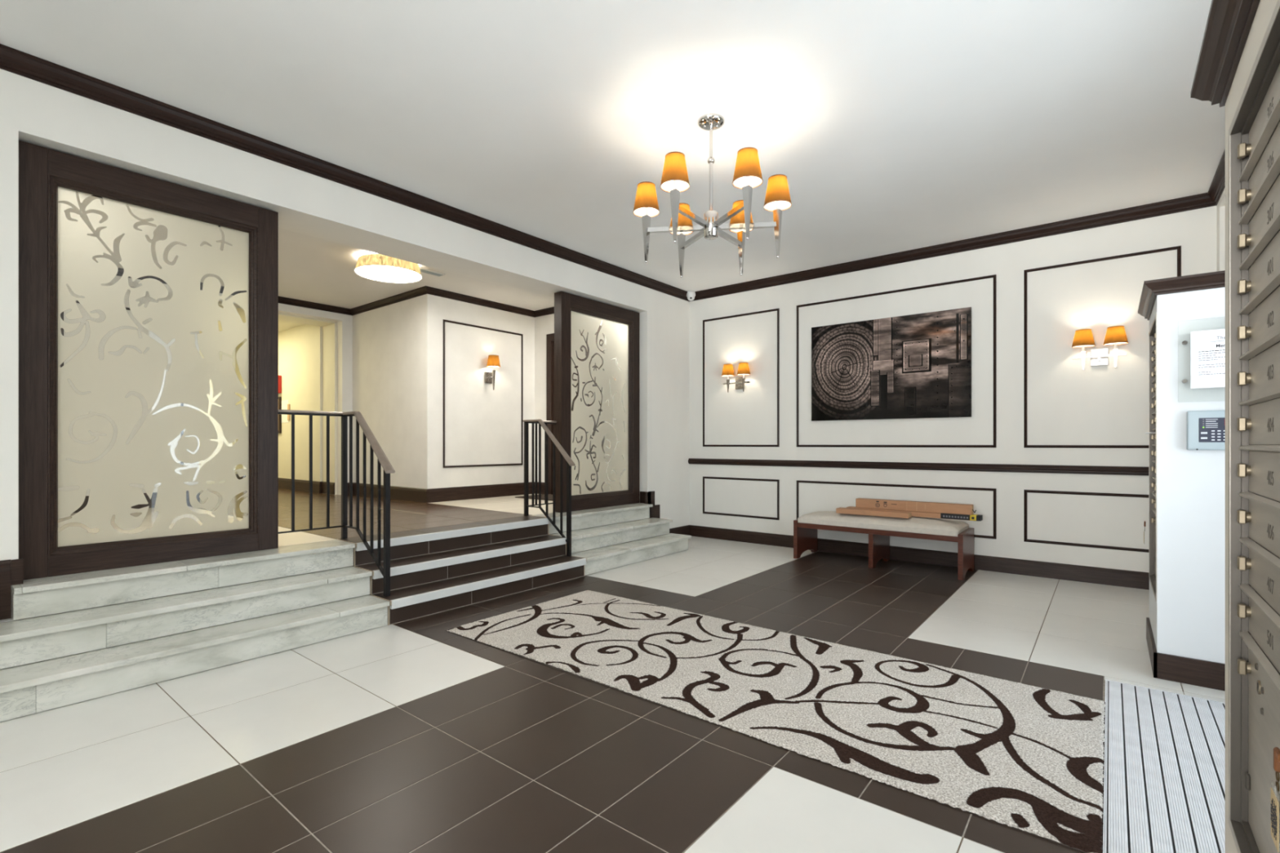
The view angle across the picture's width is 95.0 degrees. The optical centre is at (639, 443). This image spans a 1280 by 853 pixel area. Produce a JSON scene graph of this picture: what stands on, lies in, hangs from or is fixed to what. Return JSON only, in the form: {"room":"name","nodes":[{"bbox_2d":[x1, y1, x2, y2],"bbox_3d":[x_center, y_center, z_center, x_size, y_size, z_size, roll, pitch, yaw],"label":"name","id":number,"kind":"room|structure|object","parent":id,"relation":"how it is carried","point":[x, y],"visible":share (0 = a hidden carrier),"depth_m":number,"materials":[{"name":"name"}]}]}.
{"room":"apartment building lobby","nodes":[
{"label":"apartment building lobby","id":0,"kind":"room"},
{"bbox_2d":[57,275,352,496],"bbox_3d":[-5.583,-0.485,6.273,0.165,2.750,4.903,0,0,39],"label":"wall","id":1,"kind":"structure","parent":0,"point":[344,322],"depth_m":6.57,"materials":[{"name":"beige paint"}]},
{"bbox_2d":[72,490,199,513],"bbox_3d":[-6.072,0.618,5.542,0.016,0.166,3.150,0,0,39],"label":"baseboard","id":2,"kind":"structure","parent":1,"relation":"attached to","point":[151,502],"depth_m":6.41,"materials":[{"name":"brown wood"}]},
{"bbox_2d":[115,267,534,317],"bbox_3d":[-4.255,-1.822,6.276,1.932,0.076,6.570,0,0,39],"label":"trim","id":3,"kind":"structure","parent":1,"relation":"attached to","point":[424,290],"depth_m":7.51,"materials":[{"name":"brown wood"}]},
{"bbox_2d":[199,303,336,343],"bbox_3d":[-6.270,-1.765,8.616,3.838,0.190,1.800,0,0,39],"label":"ceiling","id":4,"kind":"structure","parent":0,"point":[286,322],"depth_m":8.06,"materials":[{"name":"paint"}]},
{"bbox_2d":[199,321,337,494],"bbox_3d":[-6.268,-0.460,8.698,3.938,2.700,1.770,0,0,39],"label":"wall","id":5,"kind":"structure","parent":0,"point":[307,353],"depth_m":8.63,"materials":[{"name":"paint"}]},
{"bbox_2d":[278,396,281,433],"bbox_3d":[-5.889,-0.455,9.385,0.670,0.570,0.033,0,0,39],"label":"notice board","id":6,"kind":"object","parent":5,"relation":"attached to","point":[279,397],"visible":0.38,"depth_m":9.18,"materials":[{"name":"brown wood"}]},
{"bbox_2d":[278,375,281,393],"bbox_3d":[-5.744,-0.933,9.242,0.275,0.277,0.075,0,0,39],"label":"fire alarm box","id":7,"kind":"object","parent":5,"relation":"attached to","point":[279,376],"visible":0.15,"depth_m":9.17,"materials":[{"name":"red plastic"}]},
{"bbox_2d":[235,473,334,494],"bbox_3d":[-5.730,0.618,9.288,3.838,0.166,0.046,0,0,39],"label":"baseboard","id":8,"kind":"structure","parent":5,"relation":"attached to","point":[283,483],"depth_m":8.63,"materials":[{"name":"brown wood"}]},
{"bbox_2d":[281,400,288,422],"bbox_3d":[-5.514,-0.505,9.104,0.275,0.350,0.002,0,0,39],"label":"paper sheet","id":9,"kind":"object","parent":5,"relation":"attached to","point":[284,402],"visible":0.71,"depth_m":9.11,"materials":[{"name":"white paper"}]},
{"bbox_2d":[287,404,289,420],"bbox_3d":[-5.389,-0.485,8.993,0.060,0.250,0.020,0,0,39],"label":"holder","id":10,"kind":"object","parent":5,"relation":"attached to","point":[288,405],"visible":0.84,"depth_m":8.97,"materials":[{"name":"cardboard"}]},
{"bbox_2d":[57,191,554,311],"bbox_3d":[-3.640,-1.910,5.931,3.700,0.100,6.800,0,0,39],"label":"ceiling","id":11,"kind":"structure","parent":0,"point":[311,268],"depth_m":6.54,"materials":[{"name":"paint"}]},
{"bbox_2d":[354,253,422,283],"bbox_3d":[-2.537,-1.785,5.923,0.624,0.150,0.624,0,0,39],"label":"lamp","id":12,"kind":"object","parent":11,"relation":"attached to","point":[377,267],"visible":0.99,"depth_m":5.80,"materials":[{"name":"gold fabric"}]},
{"bbox_2d":[355,265,421,282],"bbox_3d":[-2.537,-1.718,5.923,0.616,0.004,0.616,0,0,39],"label":"diffuser","id":13,"kind":"object","parent":12,"relation":"attached to","point":[387,273],"depth_m":5.89,"materials":[{"name":"white glass"}]},
{"bbox_2d":[419,267,444,276],"bbox_3d":[-2.283,-1.851,6.297,0.100,0.018,0.370,0,0,39],"label":"ceiling vent","id":14,"kind":"object","parent":11,"relation":"in","point":[424,270],"visible":0.61,"depth_m":6.31,"materials":[{"name":"white plastic"}]},
{"bbox_2d":[22,488,644,619],"bbox_3d":[-4.954,0.795,6.984,7.932,0.189,6.800,0,0,39],"label":"floor","id":15,"kind":"structure","parent":0,"point":[405,515],"depth_m":5.80,"materials":[{"name":"tile"}]},
{"bbox_2d":[18,140,278,580],"bbox_3d":[-2.851,-0.428,3.503,0.114,2.258,1.207,0,0,39],"label":"glass screen","id":16,"kind":"object","parent":15,"relation":"on","point":[55,251],"visible":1,"depth_m":3.39,"materials":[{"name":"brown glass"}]},
{"bbox_2d":[515,493,552,501],"bbox_3d":[-1.087,0.695,7.556,0.950,0.012,0.550,0,0,39],"label":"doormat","id":17,"kind":"object","parent":15,"relation":"on","point":[549,496],"visible":0.25,"depth_m":7.58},
{"bbox_2d":[554,291,639,512],"bbox_3d":[-0.445,-0.428,6.502,0.114,2.258,1.271,0,0,39],"label":"glass screen","id":18,"kind":"object","parent":15,"relation":"on","point":[619,380],"visible":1,"depth_m":6.45,"materials":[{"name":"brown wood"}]},
{"bbox_2d":[0,68,688,622],"bbox_3d":[-2.640,-0.378,3.870,0.439,3.135,9.937,0,0,39],"label":"wall","id":19,"kind":"structure","parent":0,"point":[32,111],"depth_m":4.03,"materials":[{"name":"white paint"}]},
{"bbox_2d":[0,558,22,620],"bbox_3d":[-4.301,0.882,1.435,0.016,0.616,3.858,0,0,39],"label":"baseboard","id":20,"kind":"structure","parent":19,"relation":"attached to","point":[11,571],"depth_m":2.89,"materials":[{"name":"brown wood"}]},
{"bbox_2d":[0,43,689,301],"bbox_3d":[-2.416,-1.896,3.755,0.055,0.098,9.837,0,0,39],"label":"trim","id":21,"kind":"structure","parent":19,"relation":"attached to","point":[13,60],"depth_m":3.78,"materials":[{"name":"brown wood"}]},
{"bbox_2d":[640,491,689,535],"bbox_3d":[0.314,0.877,7.270,0.115,0.625,0.937,0,0,39],"label":"baseboard","id":22,"kind":"structure","parent":19,"relation":"attached to","point":[646,497],"depth_m":7.00,"materials":[{"name":"brown wood"}]},
{"bbox_2d":[352,293,534,488],"bbox_3d":[-2.688,-0.485,8.258,1.898,2.750,1.817,0,0,39],"label":"wall","id":23,"kind":"structure","parent":0,"point":[420,363],"depth_m":7.48,"materials":[{"name":"white paint"}]},
{"bbox_2d":[347,481,544,502],"bbox_3d":[-2.681,0.618,8.069,2.146,0.166,1.804,0,0,39],"label":"baseboard","id":24,"kind":"structure","parent":23,"relation":"attached to","point":[402,493],"depth_m":7.42,"materials":[{"name":"brown wood"}]},
{"bbox_2d":[484,355,500,390],"bbox_3d":[-1.901,-0.918,7.592,0.192,0.450,0.174,0,0,39],"label":"wall sconce","id":25,"kind":"object","parent":23,"relation":"attached to","point":[493,361],"visible":1,"depth_m":7.58,"materials":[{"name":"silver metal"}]},
{"bbox_2d":[491,365,495,389],"bbox_3d":[-1.895,-0.858,7.587,0.036,0.305,0.036,0,0,39],"label":"candle","id":26,"kind":"object","parent":25,"relation":"on","point":[493,371],"depth_m":7.58,"materials":[{"name":"metal"}]},
{"bbox_2d":[534,313,611,485],"bbox_3d":[-0.724,-0.485,7.752,1.829,2.750,0.150,0,0,39],"label":"wall","id":27,"kind":"structure","parent":0,"point":[544,325],"depth_m":8.18,"materials":[{"name":"white paint"}]},
{"bbox_2d":[534,306,554,317],"bbox_3d":[-0.865,-1.822,7.737,1.629,0.076,0.050,0,0,39],"label":"trim","id":28,"kind":"structure","parent":27,"relation":"attached to","point":[547,311],"depth_m":8.10,"materials":[{"name":"brown wood"}]},
{"bbox_2d":[546,324,604,494],"bbox_3d":[-0.857,-0.405,7.777,1.066,2.211,0.177,0,0,39],"label":"door","id":29,"kind":"structure","parent":27,"relation":"in","point":[549,337],"depth_m":8.03,"materials":[{"name":"brown wood"}]},
{"bbox_2d":[0,0,1225,291],"bbox_3d":[-0.517,-2.005,2.273,5.850,0.120,10.200,0,0,39],"label":"ceiling","id":30,"kind":"structure","parent":0,"point":[891,126],"depth_m":3.30,"materials":[{"name":"paint"}]},
{"bbox_2d":[686,290,695,301],"bbox_3d":[0.652,-1.889,7.503,0.120,0.113,0.120,0,0,39],"label":"security camera","id":31,"kind":"object","parent":30,"relation":"attached to","point":[691,295],"visible":1,"depth_m":7.46,"materials":[{"name":"white plastic"}]},
{"bbox_2d":[632,113,791,277],"bbox_3d":[0.428,-1.524,3.528,0.853,0.842,0.946,0,0,39],"label":"chandelier","id":32,"kind":"object","parent":30,"relation":"hanging from","point":[748,176],"visible":1,"depth_m":3.47,"materials":[{"name":"silver metal"}]},
{"bbox_2d":[641,207,650,261],"bbox_3d":[0.039,-1.304,3.576,0.040,0.373,0.040,0,0,39],"label":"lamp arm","id":33,"kind":"object","parent":32,"relation":"on","point":[646,219],"depth_m":3.57,"materials":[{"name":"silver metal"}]},
{"bbox_2d":[670,180,679,240],"bbox_3d":[0.192,-1.304,3.215,0.040,0.373,0.040,0,0,39],"label":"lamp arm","id":34,"kind":"object","parent":32,"relation":"on","point":[674,193],"depth_m":3.21,"materials":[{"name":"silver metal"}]},
{"bbox_2d":[677,231,685,275],"bbox_3d":[0.275,-1.304,3.889,0.040,0.373,0.040,0,0,39],"label":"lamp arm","id":35,"kind":"object","parent":32,"relation":"on","point":[681,237],"depth_m":3.88,"materials":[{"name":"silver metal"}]},
{"bbox_2d":[737,229,745,273],"bbox_3d":[0.664,-1.304,3.841,0.040,0.373,0.040,0,0,39],"label":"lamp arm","id":36,"kind":"object","parent":32,"relation":"on","point":[741,234],"depth_m":3.83,"materials":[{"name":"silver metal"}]},
{"bbox_2d":[742,176,752,237],"bbox_3d":[0.581,-1.304,3.167,0.040,0.373,0.040,0,0,39],"label":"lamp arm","id":37,"kind":"object","parent":32,"relation":"on","point":[747,189],"depth_m":3.16,"materials":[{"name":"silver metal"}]},
{"bbox_2d":[773,200,782,255],"bbox_3d":[0.817,-1.304,3.480,0.040,0.373,0.040,0,0,39],"label":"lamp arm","id":38,"kind":"object","parent":32,"relation":"on","point":[777,213],"depth_m":3.47,"materials":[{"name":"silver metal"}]},
{"bbox_2d":[0,536,1225,852],"bbox_3d":[-0.181,1.265,1.812,6.950,0.150,10.600,0,0,39],"label":"floor","id":39,"kind":"structure","parent":0,"point":[415,735],"depth_m":2.34,"materials":[{"name":"tile"}]},
{"bbox_2d":[0,539,390,722],"bbox_3d":[-2.726,0.945,3.058,0.760,0.488,2.561,0,0,39],"label":"marble steps","id":40,"kind":"structure","parent":39,"relation":"on","point":[51,661],"depth_m":3.14,"materials":[{"name":"white stone"}]},
{"bbox_2d":[337,515,586,625],"bbox_3d":[-1.351,0.945,4.781,0.770,0.490,1.839,0,0,39],"label":"tiled steps","id":41,"kind":"structure","parent":39,"relation":"on","point":[439,569],"depth_m":4.58,"materials":[{"name":"brown tile"}]},
{"bbox_2d":[278,409,395,596],"bbox_3d":[-2.079,0.396,3.979,0.689,1.262,0.502,0,0,39],"label":"handrail","id":42,"kind":"object","parent":41,"relation":"on","point":[382,460],"visible":0.9,"depth_m":4.15,"materials":[{"name":"brown metal"}]},
{"bbox_2d":[523,419,575,556],"bbox_3d":[-0.766,0.396,5.678,0.664,1.262,0.417,0,0,39],"label":"handrail","id":43,"kind":"object","parent":41,"relation":"on","point":[570,463],"visible":1,"depth_m":5.55,"materials":[{"name":"brown metal"}]},
{"bbox_2d":[532,502,691,575],"bbox_3d":[-0.246,0.945,6.152,0.760,0.488,1.681,0,0,39],"label":"marble steps","id":44,"kind":"structure","parent":39,"relation":"on","point":[605,546],"depth_m":6.01,"materials":[{"name":"white stone"}]},
{"bbox_2d":[446,590,1105,852],"bbox_3d":[0.454,1.182,3.208,3.280,0.014,1.317,0,0,39],"label":"rug","id":45,"kind":"object","parent":39,"relation":"on","point":[1028,759],"visible":1,"depth_m":2.66,"materials":[{"name":"beige carpet"}]},
{"bbox_2d":[793,511,973,580],"bbox_3d":[2.375,0.944,5.812,1.566,0.493,0.540,0,0,39],"label":"bench","id":46,"kind":"object","parent":39,"relation":"on","point":[879,530],"visible":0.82,"depth_m":5.60,"materials":[{"name":"brown wood"}]},
{"bbox_2d":[835,507,911,518],"bbox_3d":[2.279,0.674,5.742,0.682,0.048,0.120,0,0,39],"label":"carton","id":47,"kind":"object","parent":46,"relation":"on","point":[839,510],"visible":1,"depth_m":5.69,"materials":[{"name":"brown cardboard"}]},
{"bbox_2d":[846,506,982,521],"bbox_3d":[2.604,0.668,5.646,1.200,0.048,0.103,0,0,39],"label":"carton","id":48,"kind":"object","parent":46,"relation":"on","point":[913,513],"visible":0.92,"depth_m":5.43,"materials":[{"name":"brown cardboard"}]},
{"bbox_2d":[855,497,976,515],"bbox_3d":[2.631,0.599,5.641,1.068,0.088,0.097,0,0,39],"label":"carton","id":49,"kind":"object","parent":48,"relation":"on","point":[917,506],"visible":1,"depth_m":5.58,"materials":[{"name":"brown cardboard"}]},
{"bbox_2d":[1102,679,1225,852],"bbox_3d":[1.704,1.188,1.625,0.661,0.007,2.868,0,0,39],"label":"entrance mat","id":50,"kind":"object","parent":39,"relation":"on","point":[1164,789],"visible":0.84,"depth_m":2.12,"materials":[{"name":"grey rubber"}]},
{"bbox_2d":[688,205,1216,572],"bbox_3d":[2.502,-0.378,6.202,5.545,3.135,0.165,0,0,39],"label":"wall","id":51,"kind":"structure","parent":0,"point":[1033,402],"depth_m":5.51,"materials":[{"name":"white paint"}]},
{"bbox_2d":[721,362,750,392],"bbox_3d":[1.163,-0.793,7.066,0.372,0.343,0.194,0,0,39],"label":"wall sconce","id":52,"kind":"object","parent":51,"relation":"attached to","point":[743,369],"visible":1,"depth_m":7.06,"materials":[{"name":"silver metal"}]},
{"bbox_2d":[726,375,729,391],"bbox_3d":[1.069,-0.757,7.119,0.030,0.250,0.030,0,0,39],"label":"candle","id":53,"kind":"object","parent":52,"relation":"on","point":[727,380],"depth_m":7.11,"materials":[{"name":"metal"}]},
{"bbox_2d":[742,373,745,391],"bbox_3d":[1.235,-0.757,6.986,0.030,0.250,0.030,0,0,39],"label":"candle","id":54,"kind":"object","parent":52,"relation":"on","point":[743,379],"depth_m":6.98,"materials":[{"name":"metal"}]},
{"bbox_2d":[811,306,971,421],"bbox_3d":[2.538,-0.777,6.066,1.574,1.043,0.034,0,0,39],"label":"art print","id":55,"kind":"object","parent":51,"relation":"attached to","point":[919,365],"visible":1,"depth_m":5.99,"materials":[{"name":"black paper"}]},
{"bbox_2d":[688,458,1148,475],"bbox_3d":[2.544,0.224,6.063,4.906,0.072,0.030,0,0,39],"label":"trim","id":56,"kind":"structure","parent":51,"relation":"attached to","point":[1075,469],"depth_m":5.71,"materials":[{"name":"brown wood"}]},
{"bbox_2d":[689,524,1149,590],"bbox_3d":[2.549,1.121,6.069,4.906,0.138,0.016,0,0,39],"label":"baseboard","id":57,"kind":"structure","parent":51,"relation":"attached to","point":[1114,577],"depth_m":5.66,"materials":[{"name":"brown wood"}]},
{"bbox_2d":[692,192,1215,301],"bbox_3d":[2.536,-1.896,6.054,4.906,0.098,0.055,0,0,39],"label":"trim","id":58,"kind":"structure","parent":51,"relation":"attached to","point":[1202,200],"depth_m":5.50,"materials":[{"name":"brown wood"}]},
{"bbox_2d":[1071,325,1128,370],"bbox_3d":[3.849,-0.793,4.912,0.372,0.343,0.194,0,0,39],"label":"wall sconce","id":59,"kind":"object","parent":51,"relation":"attached to","point":[1115,335],"visible":1,"depth_m":4.91,"materials":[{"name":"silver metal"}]},
{"bbox_2d":[1080,345,1085,368],"bbox_3d":[3.755,-0.757,4.965,0.030,0.250,0.030,0,0,39],"label":"candle","id":60,"kind":"object","parent":59,"relation":"on","point":[1083,353],"depth_m":4.96,"materials":[{"name":"white plastic"}]},
{"bbox_2d":[1113,342,1117,367],"bbox_3d":[3.921,-0.757,4.833,0.030,0.250,0.030,0,0,39],"label":"candle","id":61,"kind":"object","parent":59,"relation":"on","point":[1115,350],"depth_m":4.83,"materials":[{"name":"white plastic"}]},
{"bbox_2d":[1149,287,1225,663],"bbox_3d":[3.050,0.190,3.139,0.458,2.000,0.765,0,0,39],"label":"wall pillar","id":62,"kind":"structure","parent":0,"point":[1187,618],"depth_m":2.92,"materials":[{"name":"white paint"}]},
{"bbox_2d":[1148,313,1156,601],"bbox_3d":[2.878,0.070,3.242,0.068,1.472,0.702,0,0,39],"label":"mailbox","id":63,"kind":"object","parent":62,"relation":"attached to","point":[1153,333],"visible":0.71,"depth_m":3.50,"materials":[{"name":"metal"}]},
{"bbox_2d":[1143,520,1146,543],"bbox_3d":[2.964,0.521,3.441,0.009,0.131,0.052,0,0,39],"label":"tag","id":64,"kind":"object","parent":63,"relation":"hanging from","point":[1144,522],"visible":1,"depth_m":3.44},
{"bbox_2d":[1146,617,1225,691],"bbox_3d":[3.041,1.126,3.138,0.472,0.128,0.779,0,0,39],"label":"baseboard","id":65,"kind":"structure","parent":62,"relation":"attached to","point":[1199,673],"depth_m":2.91,"materials":[{"name":"brown wood"}]},
{"bbox_2d":[1177,316,1222,402],"bbox_3d":[2.803,-0.408,2.825,0.310,0.403,0.036,0,0,39],"label":"holder","id":66,"kind":"object","parent":62,"relation":"attached to","point":[1184,342],"visible":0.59,"depth_m":2.92,"materials":[{"name":"clear glass"}]},
{"bbox_2d":[1191,328,1225,388],"bbox_3d":[2.794,-0.412,2.816,0.216,0.280,0.002,0,0,39],"label":"sheet","id":67,"kind":"object","parent":66,"relation":"attached to","point":[1207,347],"visible":0.42,"depth_m":2.84,"materials":[{"name":"white paper"}]},
{"bbox_2d":[1186,409,1225,450],"bbox_3d":[2.805,-0.066,2.818,0.260,0.193,0.044,0,0,39],"label":"alarm keypad","id":68,"kind":"object","parent":62,"relation":"attached to","point":[1205,429],"visible":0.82,"depth_m":2.84,"materials":[{"name":"grey plastic"}]},
{"bbox_2d":[1216,186,1225,271],"bbox_3d":[1.453,-0.378,0.653,0.160,3.135,9.837,0,0,39],"label":"wall","id":69,"kind":"structure","parent":0,"point":[1220,207],"depth_m":4.42,"materials":[{"name":"white paint"}]},
{"bbox_2d":[1137,270,1225,319],"bbox_3d":[3.030,-0.792,3.156,0.510,0.070,0.869,0,0,39],"label":"trim","id":70,"kind":"structure","parent":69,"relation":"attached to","point":[1151,289],"depth_m":2.92,"materials":[{"name":"brown wood"}]},
{"bbox_2d":[1208,148,1225,205],"bbox_3d":[1.369,-1.896,0.720,0.055,0.098,9.837,0,0,39],"label":"trim","id":71,"kind":"structure","parent":69,"relation":"attached to","point":[1217,186],"depth_m":4.25,"materials":[{"name":"brown wood"}]},
{"bbox_2d":[1225,0,1277,852],"bbox_3d":[1.076,0.190,0.666,0.445,2.000,1.285,0,0,39],"label":"wall","id":72,"kind":"structure","parent":0,"point":[1265,9],"depth_m":1.28,"materials":[{"name":"white paint"}]},
{"bbox_2d":[1190,0,1260,106],"bbox_3d":[1.055,-0.792,0.682,0.497,0.070,1.389,0,0,39],"label":"trim","id":73,"kind":"structure","parent":72,"relation":"attached to","point":[1228,24],"depth_m":1.16,"materials":[{"name":"brown wood"}]},
{"bbox_2d":[1228,0,1279,852],"bbox_3d":[1.004,0.070,0.885,0.068,1.472,0.869,0,0,39],"label":"mailbox","id":74,"kind":"object","parent":72,"relation":"attached to","point":[1254,131],"visible":1,"depth_m":1.15,"materials":[{"name":"metal"}]},
{"bbox_2d":[1271,746,1279,852],"bbox_3d":[0.985,0.548,0.905,0.010,0.149,0.060,0,0,39],"label":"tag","id":75,"kind":"object","parent":74,"relation":"hanging from","point":[1275,795],"visible":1,"depth_m":0.91,"materials":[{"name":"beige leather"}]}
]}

